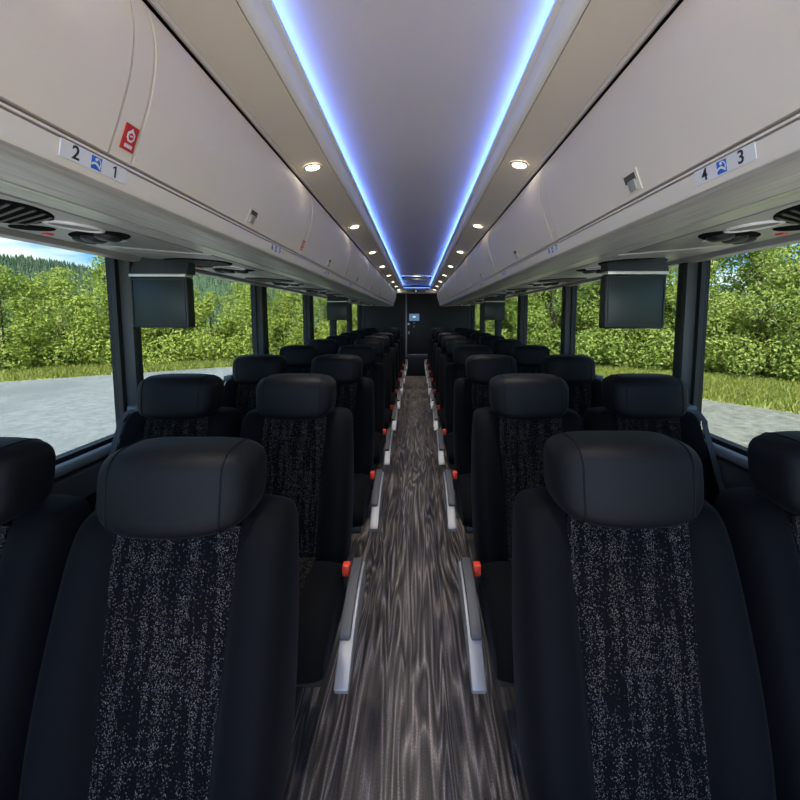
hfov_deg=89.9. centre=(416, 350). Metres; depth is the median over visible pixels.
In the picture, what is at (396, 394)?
seat
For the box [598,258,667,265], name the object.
speaker grille
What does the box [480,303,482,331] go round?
trim
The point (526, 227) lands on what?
bin
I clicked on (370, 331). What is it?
seat
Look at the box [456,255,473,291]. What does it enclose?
bin
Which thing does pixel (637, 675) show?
seat
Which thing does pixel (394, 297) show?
bin
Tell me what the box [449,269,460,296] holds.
bin
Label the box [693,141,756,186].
plaque
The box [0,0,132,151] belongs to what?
bin
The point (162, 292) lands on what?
monitor
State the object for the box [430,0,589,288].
trim
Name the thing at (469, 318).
window
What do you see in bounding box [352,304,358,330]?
window
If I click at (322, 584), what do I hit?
cushion
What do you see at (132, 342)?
trim
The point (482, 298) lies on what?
unit
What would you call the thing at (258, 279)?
speaker grille
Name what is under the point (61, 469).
trim
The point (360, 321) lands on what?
trim
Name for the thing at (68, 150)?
plaque
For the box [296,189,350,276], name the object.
bin
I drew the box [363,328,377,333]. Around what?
seat
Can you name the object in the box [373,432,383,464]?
cushion
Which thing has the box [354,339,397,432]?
seat
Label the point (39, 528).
seat
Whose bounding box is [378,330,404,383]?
seat
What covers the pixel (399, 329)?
seat
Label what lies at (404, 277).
roof hatch
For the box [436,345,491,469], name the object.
seat
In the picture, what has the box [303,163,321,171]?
recessed light
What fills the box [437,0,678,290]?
trim
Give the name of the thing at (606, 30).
ceiling panel
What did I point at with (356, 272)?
bin
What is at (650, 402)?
seat
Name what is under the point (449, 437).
cushion
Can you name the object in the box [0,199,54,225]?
speaker grille
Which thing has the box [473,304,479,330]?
window
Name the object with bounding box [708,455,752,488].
trim
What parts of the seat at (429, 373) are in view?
backrest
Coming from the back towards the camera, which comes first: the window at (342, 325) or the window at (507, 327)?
the window at (342, 325)
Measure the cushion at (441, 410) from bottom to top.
0.154 m
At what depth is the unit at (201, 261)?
1.54 m
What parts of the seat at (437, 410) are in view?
panel, backrest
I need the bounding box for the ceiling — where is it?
[272,0,554,285]
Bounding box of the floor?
[283,376,528,799]
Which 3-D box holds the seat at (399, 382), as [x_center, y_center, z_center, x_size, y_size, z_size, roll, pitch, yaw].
[-0.441,0.324,5.360,0.527,1.121,0.690,0,5,0]
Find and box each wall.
[54,455,107,514]
[364,285,468,355]
[707,451,748,495]
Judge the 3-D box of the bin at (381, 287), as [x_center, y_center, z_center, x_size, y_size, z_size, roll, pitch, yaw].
[-0.811,-0.864,5.255,0.732,0.280,1.030,0,5,0]
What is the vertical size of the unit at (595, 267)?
0.053 m
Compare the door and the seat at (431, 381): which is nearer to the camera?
the seat at (431, 381)
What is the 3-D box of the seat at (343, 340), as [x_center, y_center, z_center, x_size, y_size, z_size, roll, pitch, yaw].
[-0.938,0.393,4.567,0.463,1.121,0.684,0,5,0]
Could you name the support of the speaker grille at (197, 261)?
attached to the unit at (201, 261)
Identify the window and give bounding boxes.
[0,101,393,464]
[141,274,257,382]
[267,288,306,354]
[313,296,332,338]
[337,303,348,334]
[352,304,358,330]
[361,306,363,328]
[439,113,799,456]
[468,306,470,328]
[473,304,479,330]
[483,303,494,334]
[499,297,517,338]
[523,288,561,354]
[569,266,677,377]
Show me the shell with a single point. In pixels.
(146, 2)
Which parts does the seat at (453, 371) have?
panel, backrest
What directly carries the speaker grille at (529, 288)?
attached to the unit at (528, 288)
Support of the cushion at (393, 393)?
on the seat at (396, 394)
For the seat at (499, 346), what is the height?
1.121 m
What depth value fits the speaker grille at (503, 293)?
3.98 m
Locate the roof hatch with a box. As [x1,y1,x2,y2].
[401,275,431,279]
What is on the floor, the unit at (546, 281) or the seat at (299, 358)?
the seat at (299, 358)
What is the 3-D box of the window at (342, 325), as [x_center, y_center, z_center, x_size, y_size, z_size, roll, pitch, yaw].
[-1.232,-0.448,6.496,0.036,0.770,1.260,0,5,0]
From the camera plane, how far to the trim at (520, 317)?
4.43 m
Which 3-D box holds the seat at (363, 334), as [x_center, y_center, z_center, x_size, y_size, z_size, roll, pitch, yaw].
[-0.938,0.254,6.161,0.463,1.121,0.684,0,5,0]
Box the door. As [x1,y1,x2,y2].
[407,295,430,354]
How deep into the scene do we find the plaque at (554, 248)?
1.43 m
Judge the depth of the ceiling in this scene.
1.17 m
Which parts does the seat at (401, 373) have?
backrest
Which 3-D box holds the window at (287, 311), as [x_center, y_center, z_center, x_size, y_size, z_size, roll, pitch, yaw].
[-1.232,-0.212,3.796,0.036,0.770,1.240,0,5,0]
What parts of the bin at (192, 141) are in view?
lever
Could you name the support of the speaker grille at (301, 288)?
attached to the unit at (303, 288)
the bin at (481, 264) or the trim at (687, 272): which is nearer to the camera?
the trim at (687, 272)
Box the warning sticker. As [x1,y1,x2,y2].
[119,122,139,153]
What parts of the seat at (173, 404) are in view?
backrest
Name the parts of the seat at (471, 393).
panel, backrest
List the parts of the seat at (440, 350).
panel, backrest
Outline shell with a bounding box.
[142,0,683,280]
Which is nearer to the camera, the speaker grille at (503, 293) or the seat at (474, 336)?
the speaker grille at (503, 293)
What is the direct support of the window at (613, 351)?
in the wall at (717, 457)
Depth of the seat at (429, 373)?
6.29 m
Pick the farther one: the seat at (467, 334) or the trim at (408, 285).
the trim at (408, 285)
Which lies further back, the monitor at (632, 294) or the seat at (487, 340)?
the seat at (487, 340)
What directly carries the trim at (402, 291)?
attached to the wall at (381, 318)
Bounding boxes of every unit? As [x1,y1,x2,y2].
[0,192,202,252]
[85,244,283,276]
[210,271,320,287]
[265,283,340,293]
[298,290,354,297]
[321,295,361,299]
[348,300,370,302]
[462,300,483,302]
[471,295,510,299]
[478,290,533,297]
[491,283,566,293]
[511,273,601,287]
[547,244,744,276]
[627,200,799,252]
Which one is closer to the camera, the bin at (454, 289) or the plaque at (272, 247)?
the plaque at (272, 247)
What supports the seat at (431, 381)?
on the floor
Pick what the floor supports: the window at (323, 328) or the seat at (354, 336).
the seat at (354, 336)
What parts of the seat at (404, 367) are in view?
backrest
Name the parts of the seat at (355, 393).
backrest, panel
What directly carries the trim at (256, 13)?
attached to the ceiling
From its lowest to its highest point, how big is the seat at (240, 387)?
1.121 m
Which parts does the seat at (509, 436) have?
panel, backrest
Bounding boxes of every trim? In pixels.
[50,460,104,497]
[54,439,119,478]
[118,260,143,416]
[147,0,395,290]
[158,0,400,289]
[237,0,402,288]
[256,286,268,353]
[306,295,313,343]
[332,320,336,334]
[349,303,351,331]
[359,305,361,328]
[396,289,436,293]
[403,285,429,287]
[405,294,406,355]
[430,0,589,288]
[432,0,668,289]
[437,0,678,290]
[471,305,472,328]
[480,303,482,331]
[495,320,498,334]
[517,295,523,342]
[560,286,571,353]
[672,262,697,403]
[705,440,747,469]
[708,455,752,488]
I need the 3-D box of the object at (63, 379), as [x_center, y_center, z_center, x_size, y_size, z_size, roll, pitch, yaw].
[-0.875,-0.352,3.765,0.750,1.055,9.862,0,5,0]
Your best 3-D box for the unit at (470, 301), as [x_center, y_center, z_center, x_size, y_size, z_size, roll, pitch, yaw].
[0.898,-0.722,5.714,0.428,0.053,0.750,0,5,0]
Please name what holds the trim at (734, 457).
attached to the wall at (717, 457)
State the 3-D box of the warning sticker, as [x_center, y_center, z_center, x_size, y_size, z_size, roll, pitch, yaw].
[-0.484,-0.358,0.673,0.017,0.040,0.029,0,5,0]
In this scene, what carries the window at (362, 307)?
in the wall at (91, 499)
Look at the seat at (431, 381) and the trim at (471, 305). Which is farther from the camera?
the trim at (471, 305)
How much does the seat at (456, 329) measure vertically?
1.121 m
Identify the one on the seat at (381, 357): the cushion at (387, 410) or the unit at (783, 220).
the cushion at (387, 410)
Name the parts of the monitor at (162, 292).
casing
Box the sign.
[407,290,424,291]
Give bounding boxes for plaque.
[59,137,126,184]
[269,242,282,254]
[546,243,559,255]
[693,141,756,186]
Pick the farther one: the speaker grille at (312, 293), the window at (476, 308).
the window at (476, 308)
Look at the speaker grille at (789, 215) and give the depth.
0.83 m
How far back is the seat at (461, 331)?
7.10 m
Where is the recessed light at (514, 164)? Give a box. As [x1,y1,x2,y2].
[510,161,528,168]
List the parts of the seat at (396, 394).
backrest, panel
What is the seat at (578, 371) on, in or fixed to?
on the floor
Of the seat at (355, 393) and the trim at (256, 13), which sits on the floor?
the seat at (355, 393)
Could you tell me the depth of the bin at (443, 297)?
6.92 m
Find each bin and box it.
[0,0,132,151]
[103,0,308,252]
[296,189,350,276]
[342,237,368,287]
[364,260,378,293]
[375,273,385,297]
[383,281,390,300]
[388,286,393,302]
[392,290,395,303]
[437,289,442,303]
[440,283,446,301]
[444,279,451,299]
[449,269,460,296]
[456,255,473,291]
[468,229,498,284]
[490,162,560,271]
[545,0,799,238]
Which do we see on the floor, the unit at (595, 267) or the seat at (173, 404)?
the seat at (173, 404)
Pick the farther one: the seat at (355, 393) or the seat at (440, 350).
the seat at (440, 350)
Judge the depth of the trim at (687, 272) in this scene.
1.71 m
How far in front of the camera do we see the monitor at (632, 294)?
1.55 m
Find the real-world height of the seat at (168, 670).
1.096 m
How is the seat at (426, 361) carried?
on the floor
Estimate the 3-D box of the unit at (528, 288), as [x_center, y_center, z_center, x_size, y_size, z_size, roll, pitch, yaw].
[0.898,-0.513,3.323,0.428,0.053,0.750,0,5,0]
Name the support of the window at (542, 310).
in the wall at (717, 457)
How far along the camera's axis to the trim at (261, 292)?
3.06 m
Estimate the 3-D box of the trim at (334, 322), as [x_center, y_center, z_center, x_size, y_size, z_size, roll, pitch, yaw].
[-1.212,-0.398,5.807,0.081,0.800,0.120,0,5,0]
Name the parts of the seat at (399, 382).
backrest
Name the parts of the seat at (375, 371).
backrest, panel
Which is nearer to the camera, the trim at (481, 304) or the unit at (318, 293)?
the unit at (318, 293)
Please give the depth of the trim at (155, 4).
0.99 m
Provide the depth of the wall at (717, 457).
1.49 m
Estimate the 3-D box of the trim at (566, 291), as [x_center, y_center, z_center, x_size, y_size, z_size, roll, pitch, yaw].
[1.175,-0.164,3.133,0.085,0.800,0.110,0,5,0]
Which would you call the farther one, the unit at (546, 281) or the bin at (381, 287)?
the bin at (381, 287)
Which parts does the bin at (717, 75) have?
lever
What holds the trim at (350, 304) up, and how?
attached to the wall at (91, 499)
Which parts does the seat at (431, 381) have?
backrest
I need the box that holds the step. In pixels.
[404,356,427,375]
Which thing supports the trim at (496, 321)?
attached to the wall at (717, 457)
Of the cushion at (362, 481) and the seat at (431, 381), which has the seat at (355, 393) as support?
the cushion at (362, 481)
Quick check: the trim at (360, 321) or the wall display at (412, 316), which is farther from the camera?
the wall display at (412, 316)
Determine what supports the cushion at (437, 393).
on the seat at (440, 350)
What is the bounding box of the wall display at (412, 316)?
[409,313,419,320]
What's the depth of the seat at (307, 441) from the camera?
1.50 m
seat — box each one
[0,437,89,799]
[19,437,298,799]
[94,373,241,510]
[221,354,286,423]
[240,373,365,693]
[279,345,318,372]
[307,339,338,354]
[311,354,383,533]
[326,335,351,347]
[338,345,392,469]
[340,332,360,344]
[350,330,367,338]
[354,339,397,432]
[358,329,372,335]
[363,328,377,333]
[365,335,400,409]
[373,332,403,394]
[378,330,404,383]
[382,329,406,375]
[386,328,407,366]
[424,328,445,366]
[425,329,449,372]
[426,330,453,384]
[428,332,458,394]
[430,335,465,409]
[432,339,475,431]
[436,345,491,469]
[443,354,516,533]
[455,328,468,333]
[458,373,583,693]
[459,329,473,335]
[464,330,481,338]
[471,332,491,344]
[479,335,504,352]
[492,339,522,355]
[510,345,549,372]
[512,431,775,799]
[541,354,603,427]
[584,373,724,506]
[714,431,799,799]
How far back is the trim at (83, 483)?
1.40 m
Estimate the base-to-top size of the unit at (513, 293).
0.053 m
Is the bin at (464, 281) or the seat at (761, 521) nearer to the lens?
the seat at (761, 521)
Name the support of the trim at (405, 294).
attached to the wall at (381, 318)
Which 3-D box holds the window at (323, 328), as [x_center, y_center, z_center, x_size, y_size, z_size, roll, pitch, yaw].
[-1.232,-0.331,5.161,0.036,0.770,1.180,0,5,0]
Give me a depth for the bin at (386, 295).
6.25 m
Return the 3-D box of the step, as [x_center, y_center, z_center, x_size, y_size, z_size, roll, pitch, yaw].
[0.002,0.339,9.153,0.760,0.430,0.218,0,5,0]
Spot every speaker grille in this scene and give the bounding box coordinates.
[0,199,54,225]
[163,258,232,265]
[245,278,293,281]
[286,287,323,290]
[312,293,342,295]
[490,293,519,295]
[508,287,545,290]
[537,278,586,281]
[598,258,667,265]
[773,204,799,224]
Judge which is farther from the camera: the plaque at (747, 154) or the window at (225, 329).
the window at (225, 329)
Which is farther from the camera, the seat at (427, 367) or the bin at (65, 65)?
the seat at (427, 367)
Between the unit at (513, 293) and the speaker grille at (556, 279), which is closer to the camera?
the speaker grille at (556, 279)
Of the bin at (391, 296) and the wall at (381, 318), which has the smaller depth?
the bin at (391, 296)
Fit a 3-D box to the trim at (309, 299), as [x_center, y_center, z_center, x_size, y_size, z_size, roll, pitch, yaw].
[-1.210,-0.283,4.492,0.085,0.800,0.160,0,5,0]
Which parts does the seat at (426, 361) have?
backrest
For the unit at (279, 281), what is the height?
0.053 m
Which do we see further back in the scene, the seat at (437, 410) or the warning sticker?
the seat at (437, 410)
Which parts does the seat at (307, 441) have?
backrest, panel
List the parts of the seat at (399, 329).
backrest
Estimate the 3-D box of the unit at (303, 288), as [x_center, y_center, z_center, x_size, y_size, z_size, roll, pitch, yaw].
[-0.912,-0.513,3.323,0.428,0.053,0.750,0,5,0]
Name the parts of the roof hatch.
lid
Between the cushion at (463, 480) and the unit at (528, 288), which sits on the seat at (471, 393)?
the cushion at (463, 480)
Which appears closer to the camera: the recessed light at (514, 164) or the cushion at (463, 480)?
the recessed light at (514, 164)
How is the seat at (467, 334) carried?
on the floor
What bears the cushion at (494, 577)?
on the seat at (509, 436)
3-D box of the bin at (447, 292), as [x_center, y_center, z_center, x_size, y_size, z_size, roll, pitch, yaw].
[0.797,-0.927,5.977,0.732,0.280,1.030,0,5,0]
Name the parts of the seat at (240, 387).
backrest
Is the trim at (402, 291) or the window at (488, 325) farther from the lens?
the trim at (402, 291)
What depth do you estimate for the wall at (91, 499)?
1.48 m
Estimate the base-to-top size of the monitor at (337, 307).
0.293 m
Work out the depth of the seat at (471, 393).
2.29 m
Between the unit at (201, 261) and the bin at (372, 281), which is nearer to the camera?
the unit at (201, 261)
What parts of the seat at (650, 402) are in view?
backrest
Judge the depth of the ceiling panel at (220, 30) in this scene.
1.01 m
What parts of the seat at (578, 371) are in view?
backrest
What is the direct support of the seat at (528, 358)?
on the floor
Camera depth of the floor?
1.47 m
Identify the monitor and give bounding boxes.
[128,257,194,327]
[327,297,347,319]
[484,297,504,319]
[599,257,668,328]
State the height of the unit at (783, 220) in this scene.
0.053 m
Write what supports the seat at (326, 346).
on the floor
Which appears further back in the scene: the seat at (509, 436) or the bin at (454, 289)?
the bin at (454, 289)
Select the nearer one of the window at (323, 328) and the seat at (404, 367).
the window at (323, 328)
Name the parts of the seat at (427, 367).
backrest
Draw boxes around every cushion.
[296,561,345,684]
[352,473,371,527]
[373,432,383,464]
[384,408,390,429]
[391,392,394,404]
[436,392,438,404]
[439,408,444,429]
[445,432,454,464]
[456,473,472,527]
[478,561,513,683]
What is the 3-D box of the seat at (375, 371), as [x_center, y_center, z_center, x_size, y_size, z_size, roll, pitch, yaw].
[-0.441,0.533,2.969,0.527,1.121,0.690,0,5,0]
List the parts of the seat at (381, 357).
backrest, panel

